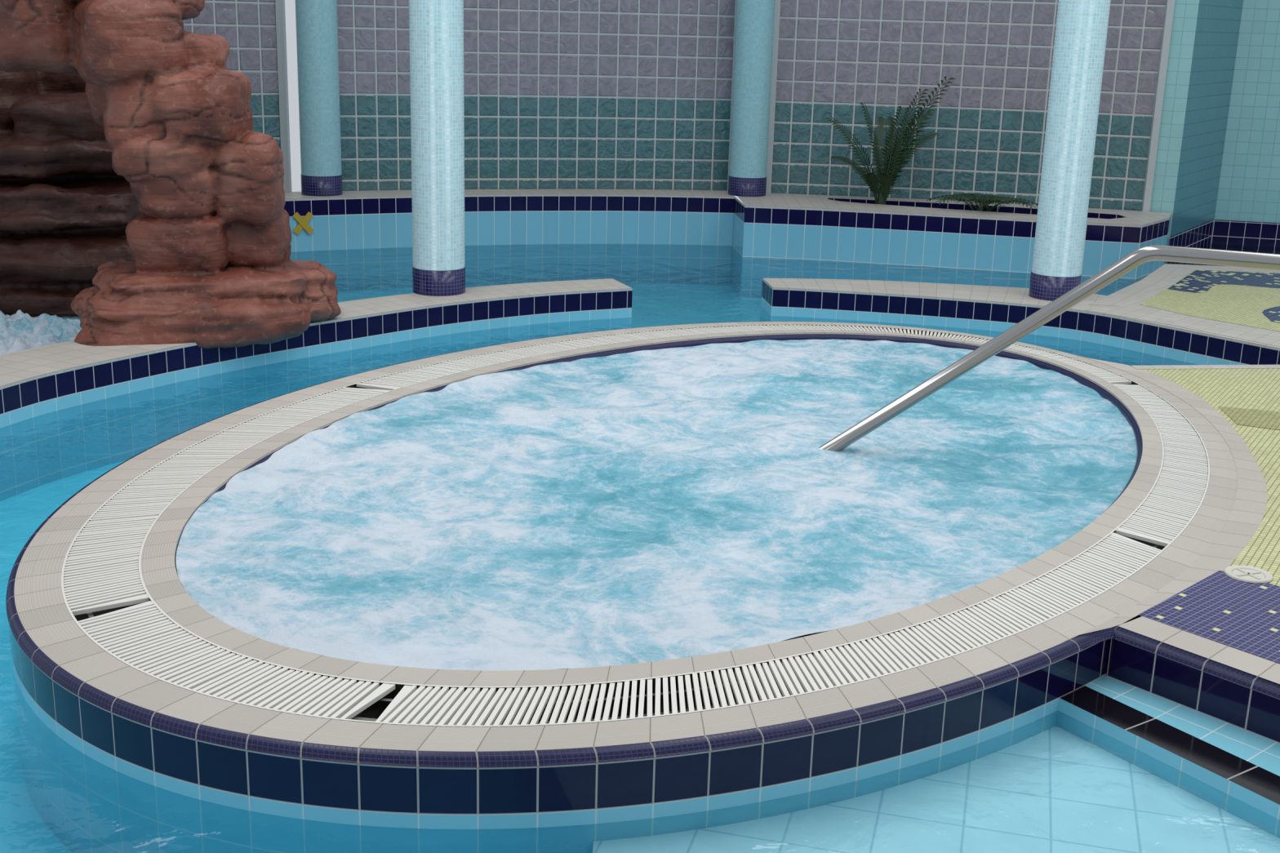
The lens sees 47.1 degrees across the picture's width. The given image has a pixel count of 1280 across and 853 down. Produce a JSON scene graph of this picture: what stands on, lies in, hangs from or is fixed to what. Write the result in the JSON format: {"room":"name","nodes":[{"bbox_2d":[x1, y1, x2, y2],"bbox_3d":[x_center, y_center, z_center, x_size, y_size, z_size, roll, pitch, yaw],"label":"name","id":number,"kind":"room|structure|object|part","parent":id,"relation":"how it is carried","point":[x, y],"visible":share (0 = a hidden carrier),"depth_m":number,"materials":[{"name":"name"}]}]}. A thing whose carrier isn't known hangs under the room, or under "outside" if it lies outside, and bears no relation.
{"room":"indoor swimming pool","nodes":[
{"label":"indoor swimming pool","id":0,"kind":"room"},
{"bbox_2d":[182,0,291,191],"bbox_3d":[-4.398,-2.809,9.523,4.642,3.050,0.327,-13,22,-43],"label":"wall","id":1,"kind":"structure","parent":0,"point":[254,31],"depth_m":11.00,"materials":[{"name":"tile"}]},
{"bbox_2d":[337,0,736,191],"bbox_3d":[-0.779,-3.274,11.550,3.292,3.050,0.162,-2,16,-14],"label":"wall","id":2,"kind":"structure","parent":0,"point":[558,94],"depth_m":11.83,"materials":[{"name":"tile"}]},
{"bbox_2d":[0,283,1266,852],"bbox_3d":[0.498,0.087,7.548,15.000,0.001,14.500,2,16,0],"label":"pool water","id":3,"kind":"structure","parent":0,"point":[22,828],"depth_m":6.17,"materials":[{"name":"liquid"}]},
{"bbox_2d":[0,278,632,501],"bbox_3d":[-2.123,-0.132,7.141,1.210,0.500,5.955,12,19,33],"label":"curb","id":4,"kind":"object","parent":3,"relation":"on","point":[99,406],"visible":0.69,"depth_m":7.33,"materials":[{"name":"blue tile"}]},
{"bbox_2d":[0,0,341,348],"bbox_3d":[-2.623,-1.571,7.329,2.116,2.273,1.135,2,16,0],"label":"rock formation","id":5,"kind":"object","parent":4,"relation":"on","point":[210,239],"visible":0.98,"depth_m":7.20,"materials":[{"name":"brown stone"}]},
{"bbox_2d":[408,0,465,296],"bbox_3d":[-1.144,-2.388,8.251,0.310,3.300,0.310,2,16,0],"label":"column","id":6,"kind":"structure","parent":4,"relation":"on","point":[436,27],"depth_m":8.35,"materials":[{"name":"blue tile"}]},
{"bbox_2d":[284,188,734,291],"bbox_3d":[-2.799,-1.260,10.700,7.837,0.720,1.278,-7,18,-29],"label":"swimming pool","id":7,"kind":"object","parent":3,"relation":"on","point":[357,221],"visible":0.44,"depth_m":11.74,"materials":[{"name":"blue tile"}]},
{"bbox_2d":[0,70,140,317],"bbox_3d":[-3.953,-1.954,8.969,2.309,2.771,1.926,2,16,0],"label":"rock formation","id":8,"kind":"object","parent":7,"relation":"on","point":[65,212],"visible":0.44,"depth_m":8.52,"materials":[{"name":"brown stone"}]},
{"bbox_2d":[293,211,314,235],"bbox_3d":[-2.528,-1.527,11.032,0.157,0.174,0.010,-6,17,-25],"label":"cross","id":9,"kind":"object","parent":7,"relation":"attached to","point":[304,221],"visible":1,"depth_m":11.03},
{"bbox_2d":[294,0,342,196],"bbox_3d":[-2.400,-3.269,10.870,0.310,3.080,0.310,2,16,0],"label":"column","id":10,"kind":"structure","parent":7,"relation":"on","point":[316,20],"depth_m":10.97,"materials":[{"name":"blue tile"}]},
{"bbox_2d":[5,321,1237,852],"bbox_3d":[0.267,0.316,5.772,4.371,0.501,5.057,2,16,0],"label":"tub","id":11,"kind":"object","parent":3,"relation":"on","point":[117,757],"depth_m":3.68,"materials":[{"name":"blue tile"}]},
{"bbox_3d":[0.296,0.079,5.730,4.112,0.021,4.797,2,16,0],"label":"overflow grate","id":12,"kind":"part","parent":11,"relation":"part of","materials":[{"name":"white plastic"}]},
{"bbox_2d":[175,338,1137,671],"bbox_3d":[0.348,0.092,5.790,2.918,0.078,4.794,12,19,32],"label":"water","id":13,"kind":"object","parent":11,"relation":"in","point":[642,506],"visible":0.98,"depth_m":5.08,"materials":[{"name":"liquid"}]},
{"bbox_2d":[592,635,1279,852],"bbox_3d":[2.924,1.340,2.791,6.080,0.275,3.700,2,16,0],"label":"floor","id":14,"kind":"structure","parent":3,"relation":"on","point":[1053,790],"depth_m":3.51,"materials":[{"name":"tile"}]},
{"bbox_2d":[1056,674,1279,838],"bbox_3d":[1.857,0.941,3.451,1.475,0.082,1.510,2,16,0],"label":"step","id":15,"kind":"structure","parent":14,"relation":"on","point":[1235,770],"depth_m":3.76,"materials":[{"name":"blue tile"}]},
{"bbox_2d":[730,192,1171,298],"bbox_3d":[2.396,-1.373,11.625,3.488,0.720,1.016,4,16,10],"label":"planter","id":16,"kind":"object","parent":3,"relation":"on","point":[917,233],"visible":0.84,"depth_m":11.24,"materials":[{"name":"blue tile"}]},
{"bbox_2d":[728,0,775,196],"bbox_3d":[0.915,-3.378,11.592,0.310,3.080,0.310,2,16,0],"label":"column","id":17,"kind":"structure","parent":16,"relation":"on","point":[754,19],"depth_m":11.68,"materials":[{"name":"blue tile"}]},
{"bbox_2d":[825,75,955,204],"bbox_3d":[1.938,-2.203,11.515,1.012,1.073,0.483,2,16,0],"label":"potted palm","id":18,"kind":"object","parent":16,"relation":"on","point":[886,177],"visible":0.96,"depth_m":11.54,"materials":[{"name":"green plant"}]},
{"bbox_2d":[926,192,1037,211],"bbox_3d":[2.650,-1.686,11.380,0.703,0.173,0.795,-10,19,-36],"label":"fern","id":19,"kind":"object","parent":16,"relation":"in","point":[985,202],"visible":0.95,"depth_m":11.41,"materials":[{"name":"green plant"}]},
{"bbox_2d":[760,278,1279,365],"bbox_3d":[2.489,-0.477,8.838,3.648,0.500,1.161,11,18,31],"label":"curb","id":20,"kind":"object","parent":3,"relation":"on","point":[985,309],"visible":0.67,"depth_m":8.91,"materials":[{"name":"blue tile"}]},
{"bbox_2d":[1028,0,1111,301],"bbox_3d":[2.598,-2.389,8.626,0.300,3.300,0.300,2,16,0],"label":"column","id":21,"kind":"structure","parent":20,"relation":"on","point":[1082,25],"depth_m":8.71,"materials":[{"name":"blue tile"}]},
{"bbox_2d":[1062,353,1279,743],"bbox_3d":[2.962,0.552,5.193,3.647,0.503,5.050,2,16,0],"label":"pool deck","id":22,"kind":"object","parent":3,"relation":"on","point":[1233,686],"visible":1,"depth_m":4.26,"materials":[{"name":"tile"}]},
{"bbox_2d":[819,244,1279,451],"bbox_3d":[1.829,-0.194,5.526,2.416,0.986,0.120,5,16,11],"label":"handrail","id":23,"kind":"object","parent":22,"relation":"on","point":[1137,257],"visible":0.94,"depth_m":5.52,"materials":[{"name":"silver metal"}]},
{"bbox_2d":[1224,565,1273,583],"bbox_3d":[1.863,0.452,4.498,0.140,0.005,0.140,2,16,0],"label":"drain cover","id":24,"kind":"object","parent":22,"relation":"on","point":[1242,573],"visible":1,"depth_m":4.50,"materials":[{"name":"white plastic"}]},
{"bbox_2d":[1084,263,1279,346],"bbox_3d":[4.565,-0.470,9.011,3.900,0.504,3.180,2,16,0],"label":"pool deck","id":25,"kind":"object","parent":3,"relation":"on","point":[1236,302],"visible":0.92,"depth_m":9.05,"materials":[{"name":"beige tile"}]},
{"bbox_2d":[7,244,1279,457],"bbox_3d":[0.506,-0.221,7.462,15.000,0.001,14.500,2,16,0],"label":"pool water","id":26,"kind":"object","parent":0,"point":[1220,245],"depth_m":10.84,"materials":[{"name":"blue liquid"}]},
{"bbox_2d":[0,309,81,355],"bbox_3d":[-3.488,-0.466,7.736,1.600,0.210,1.900,2,16,0],"label":"waterfall splash","id":27,"kind":"object","parent":26,"relation":"on","point":[19,331],"visible":0.31,"depth_m":7.91,"materials":[{"name":"liquid"}]},
{"bbox_2d":[765,0,1174,211],"bbox_3d":[2.574,-3.186,11.569,3.074,3.050,0.127,4,16,10],"label":"wall","id":28,"kind":"structure","parent":0,"point":[831,58],"depth_m":11.77,"materials":[{"name":"tile"}]},
{"bbox_2d":[1150,0,1279,266],"bbox_3d":[5.739,-2.902,12.078,3.564,3.600,1.039,-1,16,-10],"label":"wall","id":29,"kind":"structure","parent":0,"point":[1217,171],"depth_m":12.32,"materials":[{"name":"teal tile"}]}
]}

